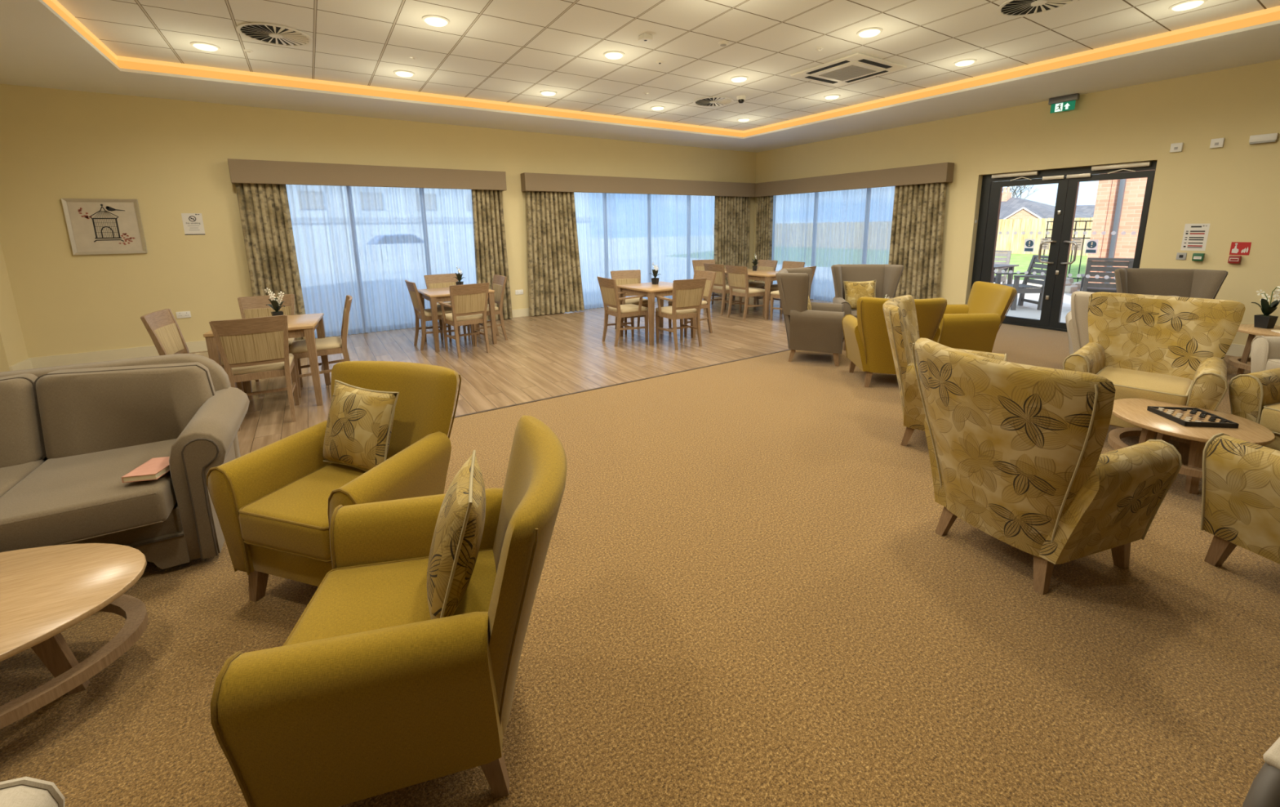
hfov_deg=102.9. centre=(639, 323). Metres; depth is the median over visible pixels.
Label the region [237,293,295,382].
dining chair
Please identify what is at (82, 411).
cushion
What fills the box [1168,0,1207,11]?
recessed light
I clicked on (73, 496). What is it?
seat cushion
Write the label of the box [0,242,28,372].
wall
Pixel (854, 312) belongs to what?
seat cushion
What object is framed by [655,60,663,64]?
sensor
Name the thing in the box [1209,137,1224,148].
wall sensor
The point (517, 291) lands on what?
power socket
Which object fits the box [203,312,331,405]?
dining table
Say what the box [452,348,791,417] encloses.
trim
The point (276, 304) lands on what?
potted orchid
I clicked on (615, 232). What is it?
window
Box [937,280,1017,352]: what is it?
armchair
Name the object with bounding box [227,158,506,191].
pelmet
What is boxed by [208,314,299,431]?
dining chair
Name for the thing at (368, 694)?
armchair
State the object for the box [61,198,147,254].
framed picture
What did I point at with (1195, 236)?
notice
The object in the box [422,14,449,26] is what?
recessed light
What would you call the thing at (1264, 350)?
armchair
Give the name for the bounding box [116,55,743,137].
light
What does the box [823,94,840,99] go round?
recessed light
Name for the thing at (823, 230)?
window
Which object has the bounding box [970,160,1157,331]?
door
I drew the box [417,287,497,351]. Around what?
dining table
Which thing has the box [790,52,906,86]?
air conditioner
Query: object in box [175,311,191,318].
power socket
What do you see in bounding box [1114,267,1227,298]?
armchair
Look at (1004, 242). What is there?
fence
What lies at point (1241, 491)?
armchair
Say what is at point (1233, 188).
wall
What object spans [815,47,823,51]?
sprinkler
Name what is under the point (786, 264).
dining chair
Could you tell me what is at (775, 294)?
dining chair
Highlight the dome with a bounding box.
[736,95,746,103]
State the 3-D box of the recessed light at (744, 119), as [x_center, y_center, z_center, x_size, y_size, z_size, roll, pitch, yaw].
[1.837,-3.604,9.018,0.236,0.030,0.236,-8,13,-32]
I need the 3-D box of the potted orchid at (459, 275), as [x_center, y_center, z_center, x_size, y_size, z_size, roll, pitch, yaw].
[-2.643,-0.695,7.470,0.129,0.328,0.155,-1,11,0]
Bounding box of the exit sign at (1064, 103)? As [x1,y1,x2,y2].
[1048,93,1079,113]
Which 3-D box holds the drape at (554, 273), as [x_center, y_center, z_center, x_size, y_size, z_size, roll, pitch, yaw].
[-1.583,-1.399,9.575,1.140,2.405,0.118,-8,13,-32]
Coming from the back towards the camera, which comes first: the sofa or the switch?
the switch
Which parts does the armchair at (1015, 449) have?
armrest, leg, backrest, leg, armrest, leg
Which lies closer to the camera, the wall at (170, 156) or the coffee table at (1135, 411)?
the coffee table at (1135, 411)
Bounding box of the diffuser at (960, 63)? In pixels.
[955,60,974,66]
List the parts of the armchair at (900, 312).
backrest, leg, armrest, armrest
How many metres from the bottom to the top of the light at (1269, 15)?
0.122 m
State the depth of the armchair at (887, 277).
6.90 m
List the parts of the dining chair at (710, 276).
leg, leg, seat, seat frame, rail, panel, leg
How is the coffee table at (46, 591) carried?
on the floor
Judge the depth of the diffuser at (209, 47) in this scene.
5.10 m
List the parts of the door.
closer arm, pull handle, lock plate, pull handle, lock plate, closer arm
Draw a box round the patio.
[993,279,1078,322]
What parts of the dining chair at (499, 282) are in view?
leg, leg, seat, seat frame, leg, panel, rail, leg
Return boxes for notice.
[181,213,204,235]
[1180,223,1209,250]
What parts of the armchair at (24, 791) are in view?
armrest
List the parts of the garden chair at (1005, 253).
seat, backrest, leg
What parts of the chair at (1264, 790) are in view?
arm frame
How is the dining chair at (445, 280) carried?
on the floor
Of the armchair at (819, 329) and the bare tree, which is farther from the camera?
the bare tree
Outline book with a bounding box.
[121,456,169,482]
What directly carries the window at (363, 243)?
hanging from the wall at (170, 156)
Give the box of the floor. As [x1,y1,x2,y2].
[0,293,1279,806]
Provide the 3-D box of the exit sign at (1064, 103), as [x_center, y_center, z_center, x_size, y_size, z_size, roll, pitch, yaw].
[5.858,-3.049,7.060,0.060,0.201,0.330,-8,13,-32]
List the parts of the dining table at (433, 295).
leg, leg, leg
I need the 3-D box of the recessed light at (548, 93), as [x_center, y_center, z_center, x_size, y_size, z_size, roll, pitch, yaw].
[-1.270,-3.191,7.070,0.236,0.030,0.236,-8,13,-32]
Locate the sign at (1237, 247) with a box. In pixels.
[1229,241,1251,254]
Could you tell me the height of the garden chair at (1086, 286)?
0.991 m
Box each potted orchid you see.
[264,287,284,315]
[453,266,463,284]
[649,262,660,284]
[751,254,757,271]
[1251,285,1279,328]
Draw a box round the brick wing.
[1085,169,1151,283]
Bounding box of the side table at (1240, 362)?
[1228,324,1279,375]
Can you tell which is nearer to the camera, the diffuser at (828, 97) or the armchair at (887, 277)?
the armchair at (887, 277)
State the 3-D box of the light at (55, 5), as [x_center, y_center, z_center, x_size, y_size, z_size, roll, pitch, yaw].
[-2.780,-2.006,1.167,0.024,0.122,10.170,-8,13,-32]
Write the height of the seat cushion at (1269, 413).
0.161 m
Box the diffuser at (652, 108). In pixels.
[651,106,663,110]
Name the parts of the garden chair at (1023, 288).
leg, armrest, leg, seat, leg, armrest, backrest, leg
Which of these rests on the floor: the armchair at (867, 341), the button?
the armchair at (867, 341)
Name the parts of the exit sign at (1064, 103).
sign panel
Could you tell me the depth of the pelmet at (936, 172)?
9.61 m
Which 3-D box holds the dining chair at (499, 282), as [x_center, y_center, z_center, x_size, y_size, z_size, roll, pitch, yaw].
[-2.276,-0.226,7.474,0.594,0.930,0.506,-8,13,-33]
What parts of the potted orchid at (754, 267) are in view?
pot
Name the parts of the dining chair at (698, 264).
panel, rail, leg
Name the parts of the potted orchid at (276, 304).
pot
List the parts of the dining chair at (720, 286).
rail, panel, seat frame, leg, seat, leg, leg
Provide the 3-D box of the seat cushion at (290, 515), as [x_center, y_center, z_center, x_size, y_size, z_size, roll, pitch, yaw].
[-1.369,0.808,2.341,0.496,0.161,0.585,3,11,17]
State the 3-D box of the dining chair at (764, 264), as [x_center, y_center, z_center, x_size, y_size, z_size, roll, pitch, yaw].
[2.326,-0.785,10.085,0.594,0.930,0.506,-8,13,-32]
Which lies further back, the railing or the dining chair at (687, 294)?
the railing
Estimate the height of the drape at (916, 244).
2.405 m
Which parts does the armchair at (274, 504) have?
leg, armrest, seat, armrest, backrest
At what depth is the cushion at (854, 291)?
6.80 m
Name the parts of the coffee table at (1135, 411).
leg, leg, leg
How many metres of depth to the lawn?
17.35 m
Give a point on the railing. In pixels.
(1076, 221)
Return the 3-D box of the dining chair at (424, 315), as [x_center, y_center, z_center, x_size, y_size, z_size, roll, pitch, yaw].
[-2.904,-0.155,7.146,0.594,0.930,0.506,-8,13,-35]
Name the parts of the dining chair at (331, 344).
leg, leg, seat, seat frame, leg, leg, panel, rail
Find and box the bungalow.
[999,186,1093,247]
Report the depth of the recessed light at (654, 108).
7.98 m
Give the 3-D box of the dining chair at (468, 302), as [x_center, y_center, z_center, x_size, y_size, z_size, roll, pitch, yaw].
[-2.308,-0.087,6.741,0.546,0.930,0.594,-9,13,-37]
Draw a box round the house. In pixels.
[1075,204,1095,214]
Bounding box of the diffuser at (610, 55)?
[604,53,622,59]
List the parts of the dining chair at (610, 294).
leg, rail, panel, rail, leg, arm post, seat frame, seat, armrest, leg, arm post, leg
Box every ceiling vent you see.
[235,22,312,47]
[693,96,733,106]
[996,0,1078,17]
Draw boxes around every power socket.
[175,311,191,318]
[515,288,523,294]
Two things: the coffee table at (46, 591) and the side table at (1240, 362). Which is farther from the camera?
the side table at (1240, 362)
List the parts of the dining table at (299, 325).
leg, leg, leg, leg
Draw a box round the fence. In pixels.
[995,217,1093,255]
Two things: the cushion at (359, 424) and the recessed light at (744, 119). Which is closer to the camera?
the cushion at (359, 424)
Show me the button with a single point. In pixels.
(1196, 256)
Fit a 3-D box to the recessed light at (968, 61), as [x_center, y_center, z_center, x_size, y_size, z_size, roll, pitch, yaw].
[3.811,-3.058,5.985,0.236,0.030,0.236,-8,13,-32]
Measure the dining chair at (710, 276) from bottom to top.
0.930 m
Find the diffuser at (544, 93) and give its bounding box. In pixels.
[541,91,555,96]
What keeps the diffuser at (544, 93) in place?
attached to the recessed light at (548, 93)
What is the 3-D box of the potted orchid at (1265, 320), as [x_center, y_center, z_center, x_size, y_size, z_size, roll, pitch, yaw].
[5.832,-0.171,4.732,0.162,0.410,0.194,-3,11,-11]
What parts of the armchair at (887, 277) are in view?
armrest, backrest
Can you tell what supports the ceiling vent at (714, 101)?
in the ceiling at (513, 51)
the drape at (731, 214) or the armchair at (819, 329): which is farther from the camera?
the drape at (731, 214)
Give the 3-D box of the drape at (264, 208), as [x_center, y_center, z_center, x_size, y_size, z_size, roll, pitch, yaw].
[-5.238,-0.914,7.284,0.600,2.405,0.109,-8,13,-32]
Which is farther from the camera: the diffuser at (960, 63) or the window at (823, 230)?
the window at (823, 230)
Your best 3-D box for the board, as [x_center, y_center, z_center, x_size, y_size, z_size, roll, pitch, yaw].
[3.377,0.567,3.127,0.272,0.027,0.272,1,11,8]
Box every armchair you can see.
[0,776,65,806]
[206,360,461,601]
[209,414,567,806]
[775,267,844,366]
[831,263,903,350]
[841,296,946,386]
[882,294,1006,445]
[911,337,1182,595]
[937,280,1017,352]
[1062,291,1245,463]
[1065,290,1176,354]
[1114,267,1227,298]
[1200,432,1279,565]
[1228,367,1279,450]
[1250,335,1279,373]
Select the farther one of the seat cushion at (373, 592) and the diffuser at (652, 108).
the diffuser at (652, 108)
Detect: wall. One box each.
[0,84,755,357]
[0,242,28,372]
[752,59,1279,344]
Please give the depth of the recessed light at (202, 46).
5.08 m
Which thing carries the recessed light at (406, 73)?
in the ceiling at (513, 51)
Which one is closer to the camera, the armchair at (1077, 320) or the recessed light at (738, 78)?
the armchair at (1077, 320)
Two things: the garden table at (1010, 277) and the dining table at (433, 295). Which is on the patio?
the garden table at (1010, 277)
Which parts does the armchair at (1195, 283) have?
backrest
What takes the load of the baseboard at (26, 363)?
attached to the wall at (13, 350)
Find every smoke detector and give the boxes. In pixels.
[638,33,653,42]
[718,40,728,46]
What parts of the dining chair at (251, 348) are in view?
leg, leg, rail, panel, rail, seat, seat frame, leg, leg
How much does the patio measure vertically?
0.100 m
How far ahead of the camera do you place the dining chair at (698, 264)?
10.50 m
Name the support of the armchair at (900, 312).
on the floor
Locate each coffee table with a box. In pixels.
[0,542,148,728]
[1107,398,1275,493]
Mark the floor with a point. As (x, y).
(748, 593)
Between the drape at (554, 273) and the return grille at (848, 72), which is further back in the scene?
the drape at (554, 273)
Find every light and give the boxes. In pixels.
[42,0,118,66]
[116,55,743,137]
[190,41,220,51]
[393,70,414,77]
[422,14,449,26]
[539,90,556,96]
[603,50,624,59]
[650,106,665,110]
[729,75,748,82]
[737,117,751,121]
[743,5,1279,137]
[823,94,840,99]
[856,27,882,37]
[952,58,977,66]
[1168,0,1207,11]
[1248,133,1278,144]
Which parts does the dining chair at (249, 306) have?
leg, rail, panel, seat, leg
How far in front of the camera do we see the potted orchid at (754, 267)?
9.64 m
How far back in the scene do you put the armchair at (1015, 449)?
2.19 m
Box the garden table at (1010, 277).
[991,263,1018,284]
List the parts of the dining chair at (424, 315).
rail, leg, panel, leg, seat frame, seat, leg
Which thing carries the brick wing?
on the patio
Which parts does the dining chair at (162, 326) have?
leg, rail, panel, rail, leg, seat, leg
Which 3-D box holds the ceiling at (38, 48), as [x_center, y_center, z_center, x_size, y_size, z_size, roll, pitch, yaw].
[2.122,-2.039,1.383,12.770,0.030,17.610,-8,13,-32]
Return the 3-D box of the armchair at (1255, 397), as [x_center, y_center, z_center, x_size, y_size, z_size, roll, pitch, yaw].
[4.300,0.465,3.033,0.819,1.038,0.829,-4,11,-18]
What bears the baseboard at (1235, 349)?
attached to the wall at (1233, 188)
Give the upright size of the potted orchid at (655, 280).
0.328 m
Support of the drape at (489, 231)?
hanging from the pelmet at (241, 171)
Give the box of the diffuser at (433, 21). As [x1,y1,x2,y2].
[424,17,447,26]
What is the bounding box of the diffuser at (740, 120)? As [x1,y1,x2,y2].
[738,119,749,121]
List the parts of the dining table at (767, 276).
leg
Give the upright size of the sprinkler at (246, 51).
0.022 m
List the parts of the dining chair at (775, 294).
leg, seat, seat frame, rail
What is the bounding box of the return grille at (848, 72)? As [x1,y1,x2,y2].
[818,65,876,80]
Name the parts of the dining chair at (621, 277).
leg, leg, rail, panel, seat, leg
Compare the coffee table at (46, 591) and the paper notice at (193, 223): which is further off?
the paper notice at (193, 223)
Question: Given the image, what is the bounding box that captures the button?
[1191,253,1204,261]
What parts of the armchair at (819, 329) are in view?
backrest, leg, armrest, armrest, leg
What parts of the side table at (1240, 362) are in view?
leg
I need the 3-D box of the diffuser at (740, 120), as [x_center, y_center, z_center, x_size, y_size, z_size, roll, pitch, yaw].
[1.837,-3.603,9.018,0.192,0.028,0.192,-8,13,-32]
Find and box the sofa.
[0,353,249,568]
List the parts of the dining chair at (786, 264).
seat, leg, rail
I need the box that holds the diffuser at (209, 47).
[193,44,217,51]
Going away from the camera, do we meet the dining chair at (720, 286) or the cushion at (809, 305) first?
the cushion at (809, 305)
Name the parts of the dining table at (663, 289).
leg, leg, leg, leg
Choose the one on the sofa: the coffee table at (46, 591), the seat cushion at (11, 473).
the seat cushion at (11, 473)
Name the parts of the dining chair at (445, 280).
leg, rail, leg, panel, seat, leg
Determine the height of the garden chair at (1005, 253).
0.991 m
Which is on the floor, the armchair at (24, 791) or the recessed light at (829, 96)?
the armchair at (24, 791)
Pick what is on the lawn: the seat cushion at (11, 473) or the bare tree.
the bare tree
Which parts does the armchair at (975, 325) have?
armrest, armrest, backrest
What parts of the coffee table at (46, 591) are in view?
leg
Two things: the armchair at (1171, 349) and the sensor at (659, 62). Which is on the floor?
the armchair at (1171, 349)
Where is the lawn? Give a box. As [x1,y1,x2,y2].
[994,252,1087,282]
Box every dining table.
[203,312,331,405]
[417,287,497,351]
[616,281,695,345]
[704,268,777,319]
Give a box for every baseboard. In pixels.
[8,357,32,370]
[27,307,560,368]
[1225,342,1250,356]
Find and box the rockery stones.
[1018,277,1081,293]
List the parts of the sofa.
frame, seat, armrest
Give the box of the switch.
[1175,252,1186,259]
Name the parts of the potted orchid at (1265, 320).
pot, stem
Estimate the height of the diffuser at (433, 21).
0.028 m
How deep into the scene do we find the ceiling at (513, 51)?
5.17 m
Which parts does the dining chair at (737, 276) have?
leg, rail, panel, rail, leg, seat frame, seat, leg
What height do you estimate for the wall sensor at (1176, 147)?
0.105 m
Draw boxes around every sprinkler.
[243,49,253,53]
[409,56,417,60]
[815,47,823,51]
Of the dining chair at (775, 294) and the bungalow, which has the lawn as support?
the bungalow
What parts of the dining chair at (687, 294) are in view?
leg, arm post, armrest, leg, seat, seat frame, leg, rail, panel, rail, leg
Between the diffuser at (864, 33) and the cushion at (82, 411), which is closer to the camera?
the cushion at (82, 411)
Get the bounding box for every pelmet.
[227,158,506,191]
[520,172,755,196]
[750,162,954,197]
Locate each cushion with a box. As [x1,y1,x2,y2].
[0,373,43,467]
[0,438,177,551]
[0,458,44,497]
[35,361,215,458]
[238,458,386,559]
[285,549,496,644]
[323,379,399,471]
[426,448,485,618]
[807,295,811,310]
[843,280,875,309]
[851,309,857,318]
[1097,366,1191,404]
[1259,403,1279,432]
[1265,359,1279,369]
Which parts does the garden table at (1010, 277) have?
leg, leg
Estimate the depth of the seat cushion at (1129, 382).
3.60 m
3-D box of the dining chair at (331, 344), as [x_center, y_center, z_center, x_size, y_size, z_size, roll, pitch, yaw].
[-3.244,0.209,5.247,0.594,0.930,0.506,-7,12,-30]
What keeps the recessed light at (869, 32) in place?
in the ceiling at (513, 51)
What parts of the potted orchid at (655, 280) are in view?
pot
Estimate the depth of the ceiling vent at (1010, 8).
4.46 m
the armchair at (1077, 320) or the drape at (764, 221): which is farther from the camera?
the drape at (764, 221)
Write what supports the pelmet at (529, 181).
attached to the wall at (170, 156)
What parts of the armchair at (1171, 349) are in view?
armrest, seat, backrest, leg, armrest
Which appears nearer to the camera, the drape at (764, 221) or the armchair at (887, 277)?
the armchair at (887, 277)
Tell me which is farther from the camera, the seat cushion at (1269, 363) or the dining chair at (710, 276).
the dining chair at (710, 276)
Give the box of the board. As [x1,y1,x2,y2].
[1146,405,1239,427]
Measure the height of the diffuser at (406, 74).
0.028 m
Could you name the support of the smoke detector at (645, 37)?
attached to the ceiling at (513, 51)
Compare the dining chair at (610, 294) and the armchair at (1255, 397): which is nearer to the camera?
the armchair at (1255, 397)
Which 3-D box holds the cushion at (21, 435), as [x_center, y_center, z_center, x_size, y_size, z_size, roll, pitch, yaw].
[-3.416,0.524,2.463,0.720,0.440,0.241,-7,12,-30]
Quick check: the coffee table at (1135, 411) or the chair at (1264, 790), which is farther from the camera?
the coffee table at (1135, 411)
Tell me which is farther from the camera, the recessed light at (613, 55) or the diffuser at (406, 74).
the diffuser at (406, 74)
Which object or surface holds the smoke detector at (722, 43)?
attached to the ceiling at (513, 51)
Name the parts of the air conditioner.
return frame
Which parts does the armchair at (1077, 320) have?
armrest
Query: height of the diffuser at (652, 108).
0.028 m
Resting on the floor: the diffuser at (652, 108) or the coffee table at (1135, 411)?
the coffee table at (1135, 411)
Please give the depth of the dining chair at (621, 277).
8.13 m
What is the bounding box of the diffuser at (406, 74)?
[395,71,413,77]
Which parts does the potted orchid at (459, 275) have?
pot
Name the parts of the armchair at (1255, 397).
armrest, seat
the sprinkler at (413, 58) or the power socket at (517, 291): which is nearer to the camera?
the sprinkler at (413, 58)
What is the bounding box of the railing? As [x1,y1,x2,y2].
[1041,220,1093,281]
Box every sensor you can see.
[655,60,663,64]
[1169,142,1183,152]
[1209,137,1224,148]
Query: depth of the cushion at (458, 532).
1.43 m
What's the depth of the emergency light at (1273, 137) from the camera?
5.67 m
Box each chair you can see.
[140,308,253,399]
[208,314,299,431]
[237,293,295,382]
[289,294,352,397]
[404,280,459,350]
[423,273,470,340]
[438,282,489,357]
[462,274,507,344]
[596,276,648,346]
[610,269,648,334]
[655,277,706,350]
[667,270,716,337]
[692,259,722,304]
[703,262,742,315]
[724,265,764,319]
[742,259,777,310]
[764,261,804,314]
[770,266,816,320]
[993,250,1011,284]
[995,254,1048,310]
[1080,257,1133,292]
[1241,736,1279,806]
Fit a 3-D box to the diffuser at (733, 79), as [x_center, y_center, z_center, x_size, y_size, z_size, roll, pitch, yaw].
[1.266,-3.123,6.525,0.192,0.028,0.192,-8,13,-32]
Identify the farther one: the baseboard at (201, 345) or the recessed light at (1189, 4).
the baseboard at (201, 345)
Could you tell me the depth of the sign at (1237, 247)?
5.94 m
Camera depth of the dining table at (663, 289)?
7.18 m
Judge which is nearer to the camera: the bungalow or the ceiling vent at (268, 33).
the ceiling vent at (268, 33)
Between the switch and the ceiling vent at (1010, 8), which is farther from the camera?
the switch
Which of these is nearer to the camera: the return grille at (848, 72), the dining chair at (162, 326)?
the dining chair at (162, 326)
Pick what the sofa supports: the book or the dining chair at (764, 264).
the book
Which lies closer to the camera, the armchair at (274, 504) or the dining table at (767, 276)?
the armchair at (274, 504)
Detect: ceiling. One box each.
[0,0,1279,152]
[57,0,1279,130]
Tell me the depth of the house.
31.97 m
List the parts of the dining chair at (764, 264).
leg, seat, leg, panel, rail, leg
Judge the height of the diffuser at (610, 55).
0.028 m
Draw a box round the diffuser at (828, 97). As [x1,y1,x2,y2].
[825,95,839,99]
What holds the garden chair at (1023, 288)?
on the patio
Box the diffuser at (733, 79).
[731,77,746,82]
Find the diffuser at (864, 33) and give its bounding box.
[858,29,879,37]
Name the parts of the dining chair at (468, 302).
arm post, leg, armrest, leg, seat, seat frame, rail, panel, rail, leg, leg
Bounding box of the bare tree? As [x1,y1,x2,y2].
[1002,185,1038,199]
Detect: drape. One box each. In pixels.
[235,182,305,340]
[471,189,512,320]
[525,191,584,315]
[713,195,750,296]
[754,195,773,281]
[888,182,946,298]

